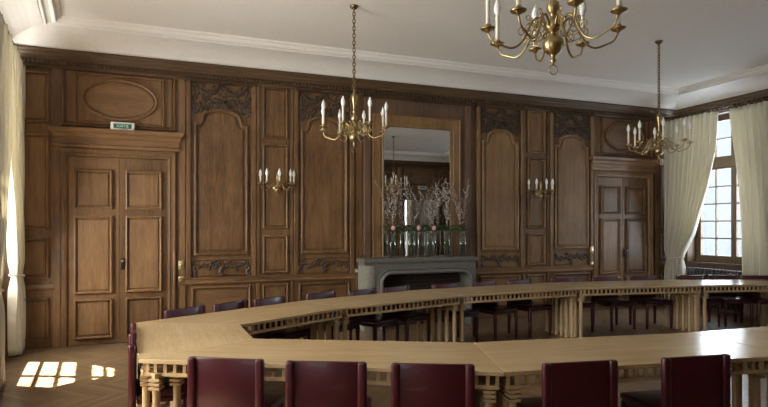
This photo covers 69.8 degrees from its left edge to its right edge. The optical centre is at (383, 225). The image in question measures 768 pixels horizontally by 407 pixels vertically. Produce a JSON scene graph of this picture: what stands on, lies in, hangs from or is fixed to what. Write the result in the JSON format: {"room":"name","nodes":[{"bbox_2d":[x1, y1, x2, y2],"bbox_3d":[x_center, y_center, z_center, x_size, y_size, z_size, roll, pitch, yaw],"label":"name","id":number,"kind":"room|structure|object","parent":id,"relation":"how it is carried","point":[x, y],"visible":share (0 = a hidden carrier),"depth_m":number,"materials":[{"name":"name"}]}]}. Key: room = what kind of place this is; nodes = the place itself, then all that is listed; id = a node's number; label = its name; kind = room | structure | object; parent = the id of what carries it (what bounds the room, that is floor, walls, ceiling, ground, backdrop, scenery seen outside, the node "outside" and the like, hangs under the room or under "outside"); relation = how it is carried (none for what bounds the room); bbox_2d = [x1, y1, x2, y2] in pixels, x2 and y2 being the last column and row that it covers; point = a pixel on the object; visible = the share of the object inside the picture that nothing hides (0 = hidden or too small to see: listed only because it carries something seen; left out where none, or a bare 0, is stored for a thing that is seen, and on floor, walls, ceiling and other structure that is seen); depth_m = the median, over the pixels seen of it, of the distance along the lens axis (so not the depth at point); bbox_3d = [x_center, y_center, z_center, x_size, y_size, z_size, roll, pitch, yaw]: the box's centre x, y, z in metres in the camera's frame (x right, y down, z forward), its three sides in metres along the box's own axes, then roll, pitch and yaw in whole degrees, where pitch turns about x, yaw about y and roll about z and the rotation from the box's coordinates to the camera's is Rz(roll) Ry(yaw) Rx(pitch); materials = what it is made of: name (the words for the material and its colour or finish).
{"room":"assembly chamber","nodes":[
{"label":"assembly chamber","id":0,"kind":"room"},
{"bbox_2d":[1,66,665,350],"bbox_3d":[0.426,-0.465,9.213,12.540,4.170,0.390,0,0,-21],"label":"wall","id":1,"kind":"structure","parent":0,"point":[237,239],"depth_m":8.43,"materials":[{"name":"brown wood"}]},
{"bbox_2d":[47,126,183,347],"bbox_3d":[-3.641,0.150,7.556,1.680,2.940,0.180,0,0,-21],"label":"door","id":2,"kind":"structure","parent":1,"relation":"in","point":[88,183],"depth_m":7.54,"materials":[{"name":"brown wood"}]},
{"bbox_2d":[111,122,134,129],"bbox_3d":[-3.595,-1.365,7.575,0.300,0.110,0.118,0,0,-21],"label":"exit sign","id":3,"kind":"object","parent":1,"relation":"attached to","point":[114,125],"visible":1,"depth_m":7.53,"materials":[{"name":"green plastic"}]},
{"bbox_2d":[178,261,183,269],"bbox_3d":[-2.898,0.560,7.858,0.075,0.130,0.018,0,0,-21],"label":"switch plate","id":4,"kind":"object","parent":1,"relation":"attached to","point":[180,263],"visible":1,"depth_m":7.86,"materials":[{"name":"gold metal"}]},
{"bbox_2d":[258,168,295,194],"bbox_3d":[-1.584,-0.654,8.223,0.592,0.398,0.328,0,0,-21],"label":"wall sconce","id":5,"kind":"object","parent":1,"relation":"attached to","point":[276,187],"visible":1,"depth_m":8.21,"materials":[{"name":"gold metal"}]},
{"bbox_2d":[0,0,767,109],"bbox_3d":[2.203,-2.430,4.534,11.356,0.250,9.540,0,0,-21],"label":"trim","id":6,"kind":"structure","parent":1,"relation":"attached to","point":[39,23],"depth_m":8.16,"materials":[{"name":"white paint"}]},
{"bbox_2d":[15,44,767,121],"bbox_3d":[2.191,-2.210,4.530,11.783,0.220,9.940,0,0,-21],"label":"trim","id":7,"kind":"structure","parent":1,"relation":"attached to","point":[33,56],"depth_m":8.49,"materials":[{"name":"brown wood"}]},
{"bbox_2d":[372,113,460,257],"bbox_3d":[0.558,-0.562,9.103,1.590,2.495,0.050,0,0,-21],"label":"wall mirror","id":8,"kind":"object","parent":1,"relation":"attached to","point":[421,155],"visible":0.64,"depth_m":9.09,"materials":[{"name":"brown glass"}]},
{"bbox_2d":[384,126,449,255],"bbox_3d":[0.557,-0.560,9.106,1.210,2.100,0.001,0,0,-21],"label":"mirror glass","id":9,"kind":"object","parent":8,"relation":"attached to","point":[420,156],"depth_m":9.10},
{"bbox_2d":[526,178,554,199],"bbox_3d":[2.851,-0.654,9.896,0.592,0.398,0.328,0,0,-21],"label":"wall sconce","id":10,"kind":"object","parent":1,"relation":"attached to","point":[537,193],"visible":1,"depth_m":9.88,"materials":[{"name":"gold metal"}]},
{"bbox_2d":[589,156,660,310],"bbox_3d":[4.677,0.150,10.694,1.680,2.940,0.180,0,0,-21],"label":"door","id":11,"kind":"structure","parent":1,"relation":"in","point":[623,205],"depth_m":10.73,"materials":[{"name":"brown wood"}]},
{"bbox_2d":[0,306,766,406],"bbox_3d":[2.704,1.670,3.174,12.940,0.100,13.400,0,0,-21],"label":"floor","id":12,"kind":"structure","parent":0,"point":[85,375],"depth_m":6.34,"materials":[{"name":"brown wood"}]},
{"bbox_2d":[128,333,186,406],"bbox_3d":[-1.645,1.220,4.093,0.469,0.800,0.500,0,0,-25],"label":"leather chair","id":13,"kind":"object","parent":12,"relation":"on","point":[166,393],"visible":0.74,"depth_m":3.85,"materials":[{"name":"red leather"}]},
{"bbox_2d":[130,322,185,406],"bbox_3d":[-1.846,1.220,4.562,0.469,0.800,0.500,0,0,-25],"label":"leather chair","id":14,"kind":"object","parent":12,"relation":"on","point":[138,367],"visible":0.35,"depth_m":4.38,"materials":[{"name":"red leather"}]},
{"bbox_2d":[164,305,204,318],"bbox_3d":[-1.815,1.220,5.437,0.469,0.800,0.500,0,0,29],"label":"leather chair","id":15,"kind":"object","parent":12,"relation":"on","point":[200,309],"visible":0.21,"depth_m":5.52,"materials":[{"name":"red leather"}]},
{"bbox_2d":[135,323,252,406],"bbox_3d":[-1.575,1.250,4.479,0.877,0.740,1.499,0,0,-24],"label":"conference table","id":16,"kind":"object","parent":12,"relation":"on","point":[153,339],"visible":0.52,"depth_m":4.30,"materials":[{"name":"brown wood"}]},
{"bbox_2d":[187,356,283,406],"bbox_3d":[-0.956,1.220,3.637,0.500,0.800,0.469,0,0,8],"label":"leather chair","id":17,"kind":"object","parent":12,"relation":"on","point":[211,381],"visible":1,"depth_m":3.43,"materials":[{"name":"red leather"}]},
{"bbox_2d":[137,301,345,403],"bbox_3d":[-1.351,1.250,5.487,0.823,0.740,1.939,0,0,40],"label":"conference table","id":18,"kind":"object","parent":12,"relation":"on","point":[308,313],"visible":0.48,"depth_m":5.53,"materials":[{"name":"brown wood"}]},
{"bbox_2d":[213,299,276,338],"bbox_3d":[-1.474,1.220,5.865,0.469,0.800,0.500,0,0,29],"label":"leather chair","id":19,"kind":"object","parent":12,"relation":"on","point":[240,304],"visible":0.24,"depth_m":5.91,"materials":[{"name":"red leather"}]},
{"bbox_2d":[253,295,309,339],"bbox_3d":[-1.135,1.220,6.223,0.469,0.800,0.500,0,0,31],"label":"leather chair","id":20,"kind":"object","parent":12,"relation":"on","point":[292,332],"visible":0.37,"depth_m":6.19,"materials":[{"name":"red leather"}]},
{"bbox_2d":[139,339,503,406],"bbox_3d":[-0.418,1.250,3.831,2.363,0.740,0.839,0,0,5],"label":"conference table","id":21,"kind":"object","parent":12,"relation":"on","point":[379,356],"visible":0.56,"depth_m":3.74,"materials":[{"name":"brown wood"}]},
{"bbox_2d":[285,360,370,406],"bbox_3d":[-0.336,1.220,3.556,0.500,0.800,0.469,0,0,4],"label":"leather chair","id":22,"kind":"object","parent":12,"relation":"on","point":[307,383],"visible":1,"depth_m":3.34,"materials":[{"name":"red leather"}]},
{"bbox_2d":[306,290,359,339],"bbox_3d":[-0.612,1.220,6.691,0.469,0.800,0.500,0,0,39],"label":"leather chair","id":23,"kind":"object","parent":12,"relation":"on","point":[352,324],"visible":0.33,"depth_m":6.71,"materials":[{"name":"red leather"}]},
{"bbox_2d":[348,288,399,340],"bbox_3d":[-0.120,1.220,7.011,0.469,0.800,0.500,0,0,41],"label":"leather chair","id":24,"kind":"object","parent":12,"relation":"on","point":[375,321],"visible":0.62,"depth_m":6.97,"materials":[{"name":"red leather"}]},
{"bbox_2d":[300,290,462,341],"bbox_3d":[-0.018,1.250,6.754,1.962,0.740,0.793,0,0,-36],"label":"conference table","id":25,"kind":"object","parent":12,"relation":"on","point":[418,297],"visible":0.53,"depth_m":6.74,"materials":[{"name":"brown wood"}]},
{"bbox_2d":[382,285,429,341],"bbox_3d":[0.304,1.220,7.332,0.500,0.800,0.469,0,0,-43],"label":"leather chair","id":26,"kind":"object","parent":12,"relation":"on","point":[406,317],"visible":0.59,"depth_m":7.31,"materials":[{"name":"leather"}]},
{"bbox_2d":[357,256,477,331],"bbox_3d":[0.565,1.064,8.929,1.996,1.112,0.380,0,0,-21],"label":"fireplace","id":27,"kind":"object","parent":12,"relation":"on","point":[419,273],"visible":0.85,"depth_m":8.91,"materials":[{"name":"grey stone"}]},
{"bbox_2d":[374,177,406,257],"bbox_3d":[0.117,-0.135,8.730,0.550,1.285,0.170,0,0,-21],"label":"glass vase","id":28,"kind":"object","parent":27,"relation":"on","point":[392,227],"visible":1,"depth_m":8.73,"materials":[{"name":"clear glass"}]},
{"bbox_2d":[398,178,423,257],"bbox_3d":[0.442,-0.130,8.859,0.474,1.276,0.173,0,0,-21],"label":"glass vase","id":29,"kind":"object","parent":27,"relation":"on","point":[410,201],"visible":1,"depth_m":8.86,"materials":[{"name":"clear glass"}]},
{"bbox_2d":[357,256,477,264],"bbox_3d":[0.563,0.554,8.935,1.996,0.092,0.368,0,0,-21],"label":"mantel shelf","id":30,"kind":"object","parent":27,"relation":"attached to","point":[436,260],"depth_m":8.79,"materials":[{"name":"grey stone"}]},
{"bbox_2d":[420,185,448,256],"bbox_3d":[0.803,-0.083,8.993,0.538,1.181,0.169,0,0,-21],"label":"glass vase","id":31,"kind":"object","parent":27,"relation":"on","point":[433,227],"visible":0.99,"depth_m":8.98,"materials":[{"name":"clear glass"}]},
{"bbox_2d":[388,227,467,233],"bbox_3d":[0.731,0.073,8.901,1.454,0.106,0.045,0,0,-21],"label":"greenery garland","id":32,"kind":"object","parent":31,"relation":"on","point":[441,229],"visible":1,"depth_m":8.89,"materials":[{"name":"green plant"}]},
{"bbox_2d":[436,178,460,256],"bbox_3d":[1.035,-0.144,9.107,0.485,1.305,0.132,0,0,-21],"label":"glass vase","id":33,"kind":"object","parent":27,"relation":"on","point":[448,250],"visible":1,"depth_m":9.09,"materials":[{"name":"clear glass"}]},
{"bbox_2d":[448,180,474,256],"bbox_3d":[1.292,-0.147,9.205,0.523,1.310,0.138,0,0,-21],"label":"glass vase","id":34,"kind":"object","parent":27,"relation":"on","point":[461,250],"visible":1,"depth_m":9.18,"materials":[{"name":"clear glass"}]},
{"bbox_2d":[391,362,474,406],"bbox_3d":[0.305,1.220,3.499,0.500,0.800,0.469,0,0,4],"label":"leather chair","id":35,"kind":"object","parent":12,"relation":"on","point":[412,384],"visible":1,"depth_m":3.28,"materials":[{"name":"red leather"}]},
{"bbox_2d":[432,283,478,341],"bbox_3d":[1.000,1.220,7.678,0.500,0.800,0.469,0,0,-33],"label":"leather chair","id":36,"kind":"object","parent":12,"relation":"on","point":[468,312],"visible":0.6,"depth_m":7.62,"materials":[{"name":"red leather"}]},
{"bbox_2d":[472,281,517,340],"bbox_3d":[1.609,1.220,7.953,0.500,0.800,0.469,0,0,-35],"label":"leather chair","id":37,"kind":"object","parent":12,"relation":"on","point":[492,308],"visible":0.82,"depth_m":7.90,"materials":[{"name":"leather"}]},
{"bbox_2d":[422,283,579,341],"bbox_3d":[1.669,1.250,7.739,2.301,0.740,0.785,0,0,-24],"label":"conference table","id":38,"kind":"object","parent":12,"relation":"on","point":[551,290],"visible":0.64,"depth_m":7.71,"materials":[{"name":"brown wood"}]},
{"bbox_2d":[507,279,551,337],"bbox_3d":[2.184,1.220,8.230,0.500,0.800,0.469,0,0,-31],"label":"leather chair","id":39,"kind":"object","parent":12,"relation":"on","point":[527,305],"visible":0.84,"depth_m":8.16,"materials":[{"name":"leather"}]},
{"bbox_2d":[517,359,617,406],"bbox_3d":[1.147,1.220,3.544,0.500,0.800,0.469,0,0,-12],"label":"leather chair","id":40,"kind":"object","parent":12,"relation":"on","point":[579,383],"visible":0.87,"depth_m":3.33,"materials":[{"name":"red leather"}]},
{"bbox_2d":[550,277,594,331],"bbox_3d":[2.915,1.220,8.514,0.500,0.800,0.469,0,0,-19],"label":"leather chair","id":41,"kind":"object","parent":12,"relation":"on","point":[586,304],"visible":0.38,"depth_m":8.38,"materials":[{"name":"leather"}]},
{"bbox_2d":[591,276,635,330],"bbox_3d":[3.644,1.220,8.714,0.500,0.800,0.469,0,0,-17],"label":"leather chair","id":42,"kind":"object","parent":12,"relation":"on","point":[612,301],"visible":0.8,"depth_m":8.72,"materials":[{"name":"leather"}]},
{"bbox_2d":[474,333,767,406],"bbox_3d":[1.682,1.250,3.942,2.122,0.740,0.840,0,0,-12],"label":"conference table","id":43,"kind":"object","parent":12,"relation":"on","point":[517,358],"visible":0.63,"depth_m":3.86,"materials":[{"name":"brown wood"}]},
{"bbox_2d":[549,280,703,337],"bbox_3d":[3.674,1.250,8.404,2.120,0.740,0.825,0,0,-11],"label":"conference table","id":44,"kind":"object","parent":12,"relation":"on","point":[670,287],"visible":0.66,"depth_m":8.24,"materials":[{"name":"brown wood"}]},
{"bbox_2d":[628,276,672,329],"bbox_3d":[4.293,1.220,8.845,0.500,0.800,0.469,0,0,-10],"label":"leather chair","id":45,"kind":"object","parent":12,"relation":"on","point":[648,300],"visible":0.83,"depth_m":8.90,"materials":[{"name":"leather"}]},
{"bbox_2d":[620,353,730,406],"bbox_3d":[1.932,1.220,3.691,0.500,0.800,0.469,0,0,-13],"label":"leather chair","id":46,"kind":"object","parent":12,"relation":"on","point":[699,380],"visible":1,"depth_m":3.49,"materials":[{"name":"red leather"}]},
{"bbox_2d":[676,275,720,326],"bbox_3d":[5.146,1.220,9.003,0.500,0.800,0.469,0,0,-3],"label":"leather chair","id":47,"kind":"object","parent":12,"relation":"on","point":[710,300],"visible":0.43,"depth_m":8.96,"materials":[{"name":"red leather"}]},
{"bbox_2d":[686,267,741,310],"bbox_3d":[6.183,1.210,10.243,0.140,0.820,1.373,0,0,-21],"label":"radiator","id":48,"kind":"object","parent":12,"relation":"on","point":[689,270],"visible":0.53,"depth_m":10.19,"materials":[{"name":"grey metal"}]},
{"bbox_2d":[672,279,767,331],"bbox_3d":[5.488,1.250,8.705,1.605,0.740,0.825,0,0,-7],"label":"conference table","id":49,"kind":"object","parent":12,"relation":"on","point":[761,284],"visible":0.66,"depth_m":8.53,"materials":[{"name":"brown wood"}]},
{"bbox_2d":[690,326,767,406],"bbox_3d":[3.584,1.250,4.452,1.979,0.740,0.860,0,0,-19],"label":"conference table","id":50,"kind":"object","parent":12,"relation":"on","point":[754,336],"visible":0.27,"depth_m":4.34,"materials":[{"name":"brown wood"}]},
{"bbox_2d":[707,275,753,326],"bbox_3d":[5.685,1.220,9.027,0.500,0.800,0.469,0,0,-1],"label":"leather chair","id":51,"kind":"object","parent":12,"relation":"on","point":[726,298],"visible":0.79,"depth_m":9.21,"materials":[{"name":"leather"}]},
{"bbox_2d":[740,275,767,326],"bbox_3d":[6.171,1.220,8.936,0.500,0.800,0.469,0,0,1],"label":"leather chair","id":52,"kind":"object","parent":12,"relation":"on","point":[758,300],"visible":0.52,"depth_m":9.13,"materials":[{"name":"red leather"}]},
{"bbox_2d":[60,0,767,87],"bbox_3d":[2.704,-2.625,3.174,12.940,0.150,13.400,0,0,-21],"label":"ceiling","id":53,"kind":"structure","parent":0,"point":[704,40],"depth_m":7.07,"materials":[{"name":"white paint"}]},
{"bbox_2d":[319,4,389,152],"bbox_3d":[-0.347,-1.700,6.373,0.802,1.699,0.802,0,0,-7],"label":"chandelier","id":54,"kind":"object","parent":53,"relation":"hanging from","point":[353,136],"visible":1,"depth_m":6.34,"materials":[{"name":"gold metal"}]},
{"bbox_2d":[480,0,627,74],"bbox_3d":[0.999,-1.720,3.246,0.829,1.659,0.829,0,0,-21],"label":"chandelier","id":55,"kind":"object","parent":53,"relation":"hanging from","point":[553,44],"visible":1,"depth_m":3.23,"materials":[{"name":"gold metal"}]},
{"bbox_2d":[625,40,693,163],"bbox_3d":[3.794,-1.706,7.593,0.803,1.689,0.803,0,0,41],"label":"chandelier","id":56,"kind":"object","parent":53,"relation":"hanging from","point":[658,150],"visible":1,"depth_m":7.57,"materials":[{"name":"gold metal"}]},
{"bbox_2d":[684,112,741,315],"bbox_3d":[7.827,-0.465,6.763,0.380,4.170,10.300,0,0,-21],"label":"wall","id":57,"kind":"structure","parent":0,"point":[690,255],"depth_m":10.65,"materials":[{"name":"brown wood"}]},
{"bbox_2d":[685,114,741,266],"bbox_3d":[6.452,-0.690,10.252,0.350,2.860,1.660,0,0,-21],"label":"window","id":58,"kind":"structure","parent":57,"relation":"in","point":[723,162],"depth_m":10.43,"materials":[{"name":"brown wood"}]},
{"bbox_2d":[666,96,767,120],"bbox_3d":[6.263,-2.145,9.903,0.331,0.062,2.680,0,0,-21],"label":"curtain rod","id":59,"kind":"object","parent":57,"relation":"attached to","point":[761,98],"visible":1,"depth_m":9.99,"materials":[{"name":"black metal"}]},
{"bbox_2d":[664,111,718,305],"bbox_3d":[5.875,-0.250,10.562,0.177,3.700,1.111,0,0,-20],"label":"curtain","id":60,"kind":"object","parent":59,"relation":"hanging from","point":[687,173],"visible":0.84,"depth_m":10.65,"materials":[{"name":"beige fabric"}]},
{"bbox_2d":[729,101,767,319],"bbox_3d":[6.437,-0.250,9.309,0.134,3.701,1.242,0,0,-21],"label":"curtain","id":61,"kind":"object","parent":59,"relation":"hanging from","point":[749,123],"visible":0.87,"depth_m":9.47,"materials":[{"name":"beige fabric"}]},
{"bbox_3d":[-2.939,-0.465,2.662,1.647,4.170,10.369,0,0,-21],"label":"wall","id":62,"kind":"structure","parent":0,"visible":0},
{"bbox_3d":[-4.343,-2.145,6.104,0.612,0.062,2.379,0,0,-21],"label":"curtain rod","id":63,"kind":"object","parent":62,"relation":"attached to","visible":0},
{"bbox_2d":[0,14,12,390],"bbox_3d":[-3.976,-0.250,5.684,0.177,3.700,1.132,0,0,-27],"label":"curtain","id":64,"kind":"object","parent":63,"relation":"hanging from","point":[6,94],"visible":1,"depth_m":5.54,"materials":[{"name":"beige fabric"}]},
{"bbox_2d":[6,42,25,355],"bbox_3d":[-4.504,-0.250,6.690,0.177,3.700,1.111,0,0,-29],"label":"curtain","id":65,"kind":"object","parent":63,"relation":"hanging from","point":[15,240],"visible":0.8,"depth_m":6.78,"materials":[{"name":"beige fabric"}]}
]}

